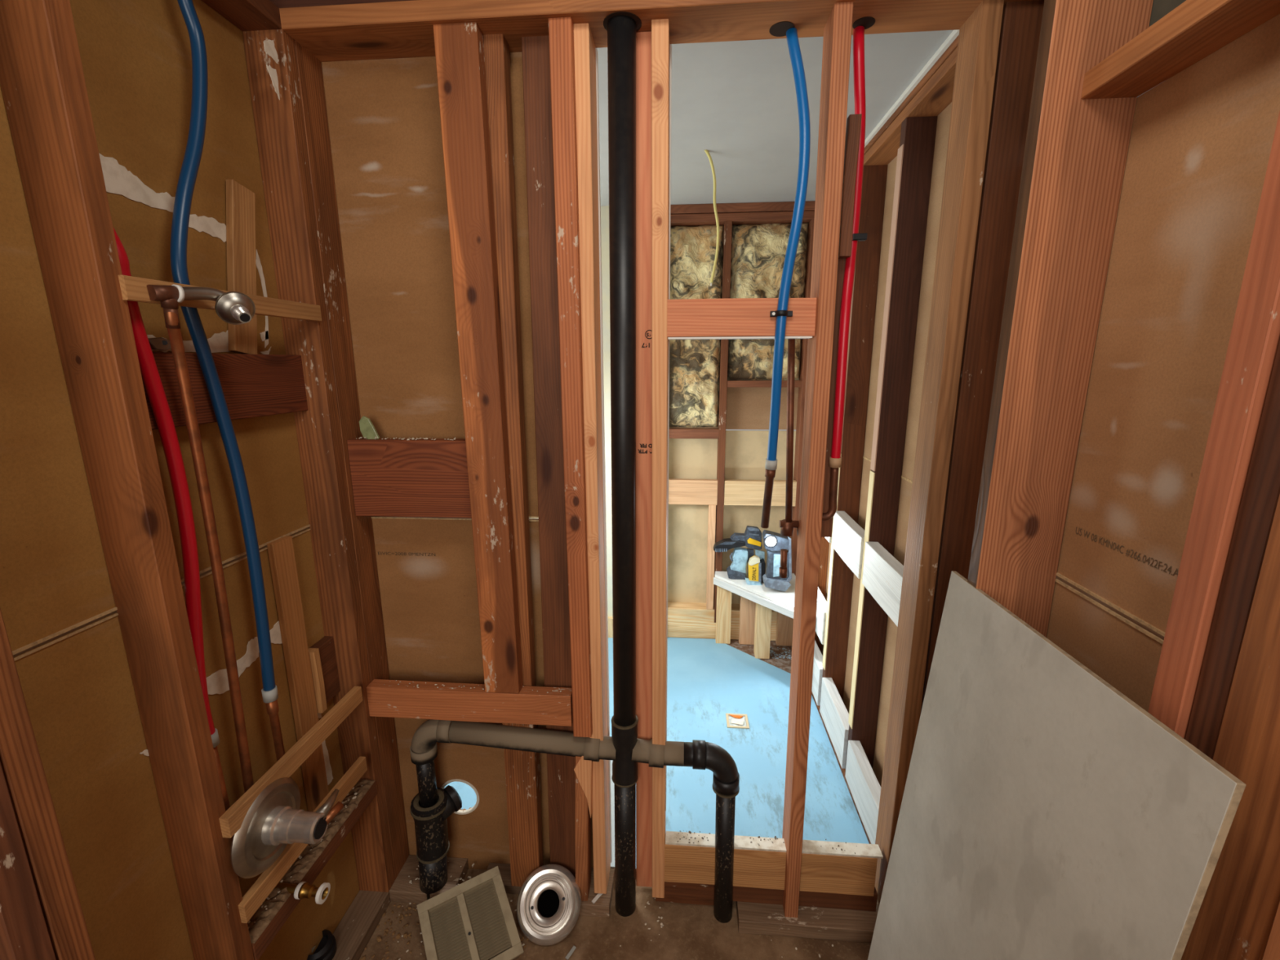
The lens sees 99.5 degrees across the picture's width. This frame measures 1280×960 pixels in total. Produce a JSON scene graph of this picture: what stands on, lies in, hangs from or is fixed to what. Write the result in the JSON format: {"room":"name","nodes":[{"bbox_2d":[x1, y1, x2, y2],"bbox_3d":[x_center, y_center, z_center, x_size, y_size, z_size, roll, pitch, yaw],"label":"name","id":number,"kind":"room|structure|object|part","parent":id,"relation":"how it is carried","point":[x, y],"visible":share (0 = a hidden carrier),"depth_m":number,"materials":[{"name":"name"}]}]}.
{"room":"building under construction","nodes":[
{"label":"building under construction","id":0,"kind":"room"},
{"bbox_2d":[0,0,395,959],"bbox_3d":[-0.898,0.384,0.039,0.124,2.360,2.972,1,12,5],"label":"wall","id":1,"kind":"structure","parent":0,"point":[117,831],"depth_m":0.94,"materials":[{"name":"paint"}]},
{"bbox_2d":[147,337,171,350],"bbox_3d":[-0.819,-0.233,0.927,0.015,0.022,0.051,1,12,5],"label":"strap","id":2,"kind":"object","parent":1,"relation":"attached to","point":[157,343],"visible":0.73,"depth_m":0.92,"materials":[{"name":"brown metal"}]},
{"bbox_2d":[112,226,240,878],"bbox_3d":[-0.822,-0.030,0.918,0.042,1.699,0.082,8,14,33],"label":"pipe","id":3,"kind":"object","parent":1,"relation":"attached to","point":[148,369],"visible":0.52,"depth_m":0.95,"materials":[{"name":"red plastic"},{"name":"white plastic"},{"name":"copper"}]},
{"bbox_2d":[146,284,255,792],"bbox_3d":[-0.738,0.202,1.019,0.140,1.079,0.104,-6,13,-26],"label":"pipe","id":4,"kind":"object","parent":1,"relation":"attached to","point":[235,308],"visible":0.91,"depth_m":0.97,"materials":[{"name":"orange metal"}]},
{"bbox_3d":[-0.738,-0.307,0.928,0.032,0.045,0.098,7,14,29],"label":"arm","id":5,"kind":"part","parent":4,"relation":"part of","materials":[{"name":"silver metal"}]},
{"bbox_2d":[169,0,284,761],"bbox_3d":[-0.803,-0.021,1.086,0.028,1.782,0.141,1,12,5],"label":"pipe","id":6,"kind":"object","parent":1,"relation":"attached to","point":[195,142],"visible":0.97,"depth_m":0.99,"materials":[{"name":"blue plastic"}]},
{"bbox_3d":[-0.908,-0.670,-0.241,0.091,0.039,2.825,1,12,5],"label":"plate","id":7,"kind":"part","parent":1,"relation":"part of","materials":[{"name":"brown wood"}]},
{"bbox_2d":[230,777,343,878],"bbox_3d":[-0.723,0.705,1.105,0.183,0.178,0.178,1,12,5],"label":"shower valve","id":8,"kind":"object","parent":1,"relation":"attached to","point":[274,820],"visible":0.99,"depth_m":1.08,"materials":[{"name":"silver metal"}]},
{"bbox_3d":[-0.755,0.705,1.107,0.018,0.178,0.178,1,12,5],"label":"plate","id":9,"kind":"part","parent":8,"relation":"part of","materials":[{"name":"silver metal"}]},
{"bbox_3d":[-0.656,0.683,1.136,0.026,0.029,0.064,1,12,5],"label":"lever","id":10,"kind":"part","parent":8,"relation":"part of","materials":[{"name":"silver metal"}]},
{"bbox_3d":[-0.643,0.697,1.134,0.017,0.024,0.042,5,13,22],"label":"stem","id":11,"kind":"part","parent":8,"relation":"part of","materials":[{"name":"orange metal"}]},
{"bbox_2d":[275,881,330,904],"bbox_3d":[-0.749,0.908,1.196,0.113,0.038,0.038,1,12,5],"label":"valve","id":12,"kind":"object","parent":1,"relation":"attached to","point":[303,890],"visible":0.99,"depth_m":1.19,"materials":[{"name":"gold metal"}]},
{"bbox_2d":[306,929,337,959],"bbox_3d":[-0.846,1.234,1.397,0.115,0.058,0.132,1,12,5],"label":"boot","id":13,"kind":"object","parent":1,"relation":"in","point":[326,948],"visible":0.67,"depth_m":1.42,"materials":[{"name":"black rubber"}]},
{"bbox_3d":[-0.899,1.529,0.229,0.091,0.041,2.825,1,12,5],"label":"plate","id":14,"kind":"part","parent":1,"relation":"part of","materials":[{"name":"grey wood"}]},
{"bbox_2d":[359,636,871,959],"bbox_3d":[-0.034,1.370,1.065,2.400,0.056,4.700,1,12,5],"label":"floor","id":15,"kind":"structure","parent":0,"point":[689,931],"depth_m":1.50,"materials":[{"name":"brown wood"}]},
{"bbox_2d":[360,902,538,959],"bbox_3d":[-0.550,1.303,1.372,0.484,0.012,0.537,1,12,5],"label":"wood shavings","id":16,"kind":"object","parent":15,"relation":"on","point":[406,935],"visible":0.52,"depth_m":1.51},
{"bbox_2d":[416,866,524,959],"bbox_3d":[-0.466,1.226,1.480,0.228,0.092,0.215,-8,14,-31],"label":"floor vent","id":17,"kind":"object","parent":15,"relation":"in","point":[473,919],"visible":1,"depth_m":1.49,"materials":[{"name":"paint"}]},
{"bbox_3d":[-0.553,1.238,1.428,0.024,0.074,0.171,-8,14,-31],"label":"frame rail","id":18,"kind":"part","parent":17,"relation":"part of","materials":[{"name":"paint"}]},
{"bbox_3d":[-0.516,1.173,1.551,0.228,0.017,0.025,-8,14,-31],"label":"frame rail","id":19,"kind":"part","parent":17,"relation":"part of","materials":[{"name":"metal"}]},
{"bbox_3d":[-0.379,1.215,1.532,0.024,0.074,0.171,-8,14,-31],"label":"frame rail","id":20,"kind":"part","parent":17,"relation":"part of","materials":[{"name":"metal"}]},
{"bbox_3d":[-0.416,1.279,1.409,0.228,0.017,0.025,-8,14,-31],"label":"frame rail","id":21,"kind":"part","parent":17,"relation":"part of","materials":[{"name":"paint"}]},
{"bbox_2d":[516,863,581,945],"bbox_3d":[-0.259,1.200,1.537,0.182,0.122,0.143,1,12,5],"label":"ring","id":22,"kind":"object","parent":15,"relation":"on","point":[560,904],"visible":1,"depth_m":1.53,"materials":[{"name":"silver metal"}]},
{"bbox_2d":[564,945,576,959],"bbox_3d":[-0.187,1.278,1.465,0.010,0.005,0.035,7,14,29],"label":"grey sliver","id":23,"kind":"object","parent":15,"relation":"on","point":[573,948],"visible":1,"depth_m":1.46,"materials":[{"name":"grey"}]},
{"bbox_2d":[397,862,833,959],"bbox_3d":[-0.096,1.277,1.383,1.271,0.050,0.556,1,12,5],"label":"crumbs","id":24,"kind":"object","parent":15,"relation":"on","point":[473,864],"visible":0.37,"depth_m":1.58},
{"bbox_2d":[444,637,869,867],"bbox_3d":[-0.027,1.060,2.369,1.640,0.004,1.524,1,12,5],"label":"covering","id":25,"kind":"object","parent":15,"relation":"on","point":[708,680],"visible":0.24,"depth_m":2.20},
{"bbox_2d":[725,713,749,728],"bbox_3d":[0.426,1.050,2.369,0.094,0.012,0.094,1,12,5],"label":"floor drain","id":26,"kind":"object","parent":25,"relation":"on","point":[733,720],"visible":1,"depth_m":2.36,"materials":[{"name":"beige"}]},
{"bbox_2d":[713,571,795,658],"bbox_3d":[0.609,0.761,2.765,0.453,0.410,0.520,1,12,5],"label":"bench","id":27,"kind":"object","parent":25,"relation":"on","point":[757,602],"visible":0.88,"depth_m":2.90,"materials":[{"name":"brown wood"}]},
{"bbox_3d":[0.466,0.736,3.012,0.080,0.357,0.041,1,12,5],"label":"leg","id":28,"kind":"part","parent":27,"relation":"part of","materials":[{"name":"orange wood"}]},
{"bbox_2d":[726,546,747,579],"bbox_3d":[0.519,0.452,2.896,0.105,0.182,0.070,1,12,5],"label":"tool","id":29,"kind":"object","parent":27,"relation":"on","point":[737,570],"visible":0.94,"depth_m":2.87,"materials":[{"name":"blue plastic"}]},
{"bbox_3d":[0.525,0.433,2.889,0.093,0.143,0.050,1,12,5],"label":"handle","id":30,"kind":"part","parent":29,"relation":"part of","materials":[{"name":"plastic"}]},
{"bbox_2d":[713,525,764,575],"bbox_3d":[0.525,0.377,2.872,0.271,0.279,0.064,1,12,5],"label":"saw","id":31,"kind":"object","parent":27,"relation":"on","point":[751,538],"visible":0.96,"depth_m":2.84,"materials":[{"name":"black plastic"}]},
{"bbox_3d":[0.590,0.439,2.893,0.040,0.150,0.020,1,12,5],"label":"post","id":32,"kind":"part","parent":31,"relation":"part of","materials":[{"name":"grey plastic"}]},
{"bbox_3d":[0.598,0.325,2.835,0.072,0.046,0.008,1,12,5],"label":"yellow panel","id":33,"kind":"part","parent":31,"relation":"part of","materials":[{"name":"orange"}]},
{"bbox_3d":[0.598,0.738,3.002,0.087,0.357,0.041,1,12,5],"label":"leg","id":34,"kind":"part","parent":27,"relation":"part of","materials":[{"name":"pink wood"}]},
{"bbox_3d":[0.603,0.598,2.714,0.031,0.040,0.626,-9,15,-37],"label":"rail","id":35,"kind":"part","parent":27,"relation":"part of","materials":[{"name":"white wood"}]},
{"bbox_2d":[745,555,765,585],"bbox_3d":[0.601,0.470,2.822,0.099,0.151,0.072,1,12,5],"label":"battery pack","id":36,"kind":"object","parent":27,"relation":"on","point":[756,566],"visible":0.98,"depth_m":2.81,"materials":[{"name":"yellow plastic"}]},
{"bbox_3d":[0.595,0.532,2.825,0.089,0.026,0.050,1,12,5],"label":"foot plate","id":37,"kind":"part","parent":36,"relation":"part of","materials":[{"name":"blue plastic"}]},
{"bbox_3d":[0.651,0.747,2.866,0.075,0.396,0.071,1,12,5],"label":"leg","id":38,"kind":"part","parent":27,"relation":"part of","materials":[{"name":"brown wood"}]},
{"bbox_2d":[762,529,791,591],"bbox_3d":[0.686,0.403,2.712,0.146,0.298,0.081,1,12,5],"label":"work light","id":39,"kind":"object","parent":27,"relation":"on","point":[773,542],"visible":0.93,"depth_m":2.69,"materials":[{"name":"grey plastic"}]},
{"bbox_3d":[0.807,0.741,2.986,0.095,0.357,0.040,1,12,5],"label":"leg","id":40,"kind":"part","parent":27,"relation":"part of","materials":[{"name":"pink wood"}]},
{"bbox_2d":[769,646,791,659],"bbox_3d":[0.719,0.936,2.929,0.204,0.011,0.128,1,12,5],"label":"rubble","id":41,"kind":"object","parent":15,"relation":"on","point":[771,651],"visible":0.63,"depth_m":2.92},
{"bbox_2d":[867,570,1245,959],"bbox_3d":[0.580,0.802,0.953,0.104,1.148,0.592,1,12,5],"label":"board","id":42,"kind":"object","parent":15,"relation":"on","point":[1045,814],"visible":1,"depth_m":0.81,"materials":[{"name":"grey concrete"}]},
{"bbox_2d":[241,0,1044,942],"bbox_3d":[-0.009,0.048,1.355,1.670,2.460,0.149,1,12,5],"label":"wall","id":43,"kind":"structure","parent":0,"point":[453,145],"depth_m":1.31,"materials":[{"name":"wood"}]},
{"bbox_3d":[-0.007,-1.048,1.134,1.660,0.086,0.098,1,12,5],"label":"plate","id":44,"kind":"part","parent":43,"relation":"part of","materials":[{"name":"brown wood"}]},
{"bbox_2d":[359,416,379,439],"bbox_3d":[-0.692,-0.132,1.385,0.048,0.062,0.008,1,12,5],"label":"shard","id":45,"kind":"object","parent":43,"relation":"on","point":[367,429],"visible":0.95,"depth_m":1.38},
{"bbox_3d":[-0.682,1.222,1.662,0.270,0.041,0.124,1,12,5],"label":"plate","id":46,"kind":"part","parent":43,"relation":"part of","materials":[{"name":"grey wood"}]},
{"bbox_3d":[-0.348,1.226,1.662,0.255,0.030,0.073,1,12,5],"label":"plate","id":47,"kind":"part","parent":43,"relation":"part of","materials":[{"name":"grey wood"}]},
{"bbox_2d":[409,15,739,923],"bbox_3d":[-0.198,0.132,1.376,0.938,2.301,0.124,1,12,5],"label":"stack","id":48,"kind":"object","parent":43,"relation":"attached to","point":[430,809],"visible":0.97,"depth_m":1.43,"materials":[{"name":"black plastic"}]},
{"bbox_2d":[583,737,599,761],"bbox_3d":[-0.129,0.734,1.489,0.043,0.071,0.069,1,12,5],"label":"socket","id":49,"kind":"object","parent":48,"relation":"attached to","point":[591,745],"depth_m":1.46,"materials":[{"name":"grey plastic"}]},
{"bbox_2d":[648,738,664,768],"bbox_3d":[0.046,0.745,1.477,0.043,0.071,0.069,1,12,5],"label":"socket","id":50,"kind":"object","parent":48,"relation":"attached to","point":[656,752],"depth_m":1.45,"materials":[{"name":"beige plastic"}]},
{"bbox_3d":[-0.153,1.229,1.621,0.140,0.040,0.121,1,12,5],"label":"plate","id":51,"kind":"part","parent":43,"relation":"part of","materials":[{"name":"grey wood"}]},
{"bbox_2d":[591,893,602,903],"bbox_3d":[-0.120,1.214,1.582,0.011,0.004,0.050,9,15,37],"label":"drywall sliver","id":52,"kind":"object","parent":43,"relation":"on","point":[595,899],"visible":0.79,"depth_m":1.57,"materials":[{"name":"white"}]},
{"bbox_3d":[-0.008,-0.968,1.135,1.660,0.038,0.129,1,12,5],"label":"plate","id":53,"kind":"part","parent":43,"relation":"part of","materials":[{"name":"brown wood"}]},
{"bbox_3d":[0.155,1.227,1.626,0.215,0.040,0.063,1,12,5],"label":"plate","id":54,"kind":"part","parent":43,"relation":"part of","materials":[{"name":"brown wood"}]},
{"bbox_3d":[0.369,1.185,1.564,0.600,0.061,0.031,1,12,5],"label":"plate","id":55,"kind":"part","parent":43,"relation":"part of","materials":[{"name":"brown wood"}]},
{"bbox_2d":[760,27,810,528],"bbox_3d":[0.329,-0.428,1.235,0.071,1.137,0.132,1,12,5],"label":"pipe","id":56,"kind":"object","parent":43,"relation":"attached to","point":[781,314],"visible":0.97,"depth_m":1.17,"materials":[{"name":"blue plastic"}]},
{"bbox_2d":[778,338,799,577],"bbox_3d":[0.381,-0.057,1.336,0.064,0.630,0.031,1,12,5],"label":"pipe","id":57,"kind":"object","parent":43,"relation":"attached to","point":[787,525],"visible":0.85,"depth_m":1.33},
{"bbox_3d":[0.379,0.112,1.373,0.048,0.019,0.019,1,12,5],"label":"tee arm","id":58,"kind":"part","parent":57,"relation":"part of","materials":[{"name":"orange metal"}]},
{"bbox_3d":[0.505,1.238,1.562,0.448,0.042,0.137,1,12,5],"label":"plate","id":59,"kind":"part","parent":43,"relation":"part of","materials":[{"name":"brown wood"}]},
{"bbox_2d":[822,26,867,520],"bbox_3d":[0.471,-0.445,1.256,0.068,1.114,0.071,-5,13,-23],"label":"pipe","id":60,"kind":"object","parent":43,"relation":"attached to","point":[859,70],"visible":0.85,"depth_m":1.23,"materials":[{"name":"red plastic"}]},
{"bbox_2d":[600,200,815,640],"bbox_3d":[0.072,-0.225,2.906,1.780,2.286,0.130,1,12,5],"label":"wall","id":61,"kind":"structure","parent":0,"point":[717,478],"depth_m":2.92,"materials":[{"name":"paint"}]},
{"bbox_3d":[-0.337,0.840,3.109,0.960,0.120,0.017,1,12,5],"label":"baseboard","id":62,"kind":"part","parent":61,"relation":"part of","materials":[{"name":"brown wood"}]},
{"bbox_2d":[669,225,723,427],"bbox_3d":[0.280,-0.771,2.777,0.275,1.013,0.096,1,12,5],"label":"insulation batt","id":63,"kind":"object","parent":61,"relation":"attached to","point":[694,364],"visible":0.78,"depth_m":2.78,"materials":[{"name":"beige fabric"}]},
{"bbox_3d":[0.503,0.809,3.102,0.705,0.179,0.091,1,12,5],"label":"plate","id":64,"kind":"part","parent":61,"relation":"part of","materials":[{"name":"beige wood"}]},
{"bbox_3d":[0.550,-1.279,2.652,0.815,0.038,0.092,1,12,5],"label":"plate","id":65,"kind":"part","parent":61,"relation":"part of","materials":[{"name":"brown wood"}]},
{"bbox_3d":[0.549,-1.318,2.641,0.815,0.040,0.095,1,12,5],"label":"plate","id":66,"kind":"part","parent":61,"relation":"part of","materials":[{"name":"brown wood"}]},
{"bbox_2d":[727,222,808,380],"bbox_3d":[0.639,-0.887,2.725,0.380,0.768,0.092,1,12,5],"label":"insulation batt","id":67,"kind":"object","parent":61,"relation":"attached to","point":[758,251],"visible":0.67,"depth_m":2.69,"materials":[{"name":"beige fabric"}]},
{"bbox_2d":[596,30,953,205],"bbox_3d":[0.010,-1.201,1.961,1.780,0.020,1.575,1,12,5],"label":"ceiling","id":68,"kind":"structure","parent":0,"point":[735,101],"depth_m":1.62,"materials":[{"name":"white paint"}]},
{"bbox_2d":[704,149,719,285],"bbox_3d":[0.266,-0.981,2.045,0.033,0.461,0.112,8,15,34],"label":"cable","id":69,"kind":"object","parent":68,"relation":"hanging from","point":[706,151],"visible":1,"depth_m":2.06,"materials":[{"name":"yellow plastic"}]},
{"bbox_2d":[811,29,959,844],"bbox_3d":[0.841,-0.049,2.139,0.113,2.315,1.575,1,12,5],"label":"wall","id":70,"kind":"structure","parent":0,"point":[861,567],"depth_m":1.83,"materials":[{"name":"paint"}]},
{"bbox_3d":[0.841,1.075,2.323,0.087,0.041,1.465,1,12,5],"label":"plate","id":71,"kind":"part","parent":70,"relation":"part of","materials":[{"name":"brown wood"}]},
{"bbox_3d":[0.832,-1.121,1.854,0.089,0.033,1.465,1,12,5],"label":"plate","id":72,"kind":"part","parent":70,"relation":"part of","materials":[{"name":"brown wood"}]},
{"bbox_3d":[0.831,-1.153,1.847,0.091,0.029,1.465,1,12,5],"label":"plate","id":73,"kind":"part","parent":70,"relation":"part of","materials":[{"name":"brown wood"}]},
{"bbox_2d":[967,0,1279,959],"bbox_3d":[0.622,0.349,-0.138,0.155,2.490,2.885,1,12,5],"label":"wall","id":74,"kind":"structure","parent":0,"point":[1128,511],"depth_m":0.79,"materials":[{"name":"wood"}]}
]}

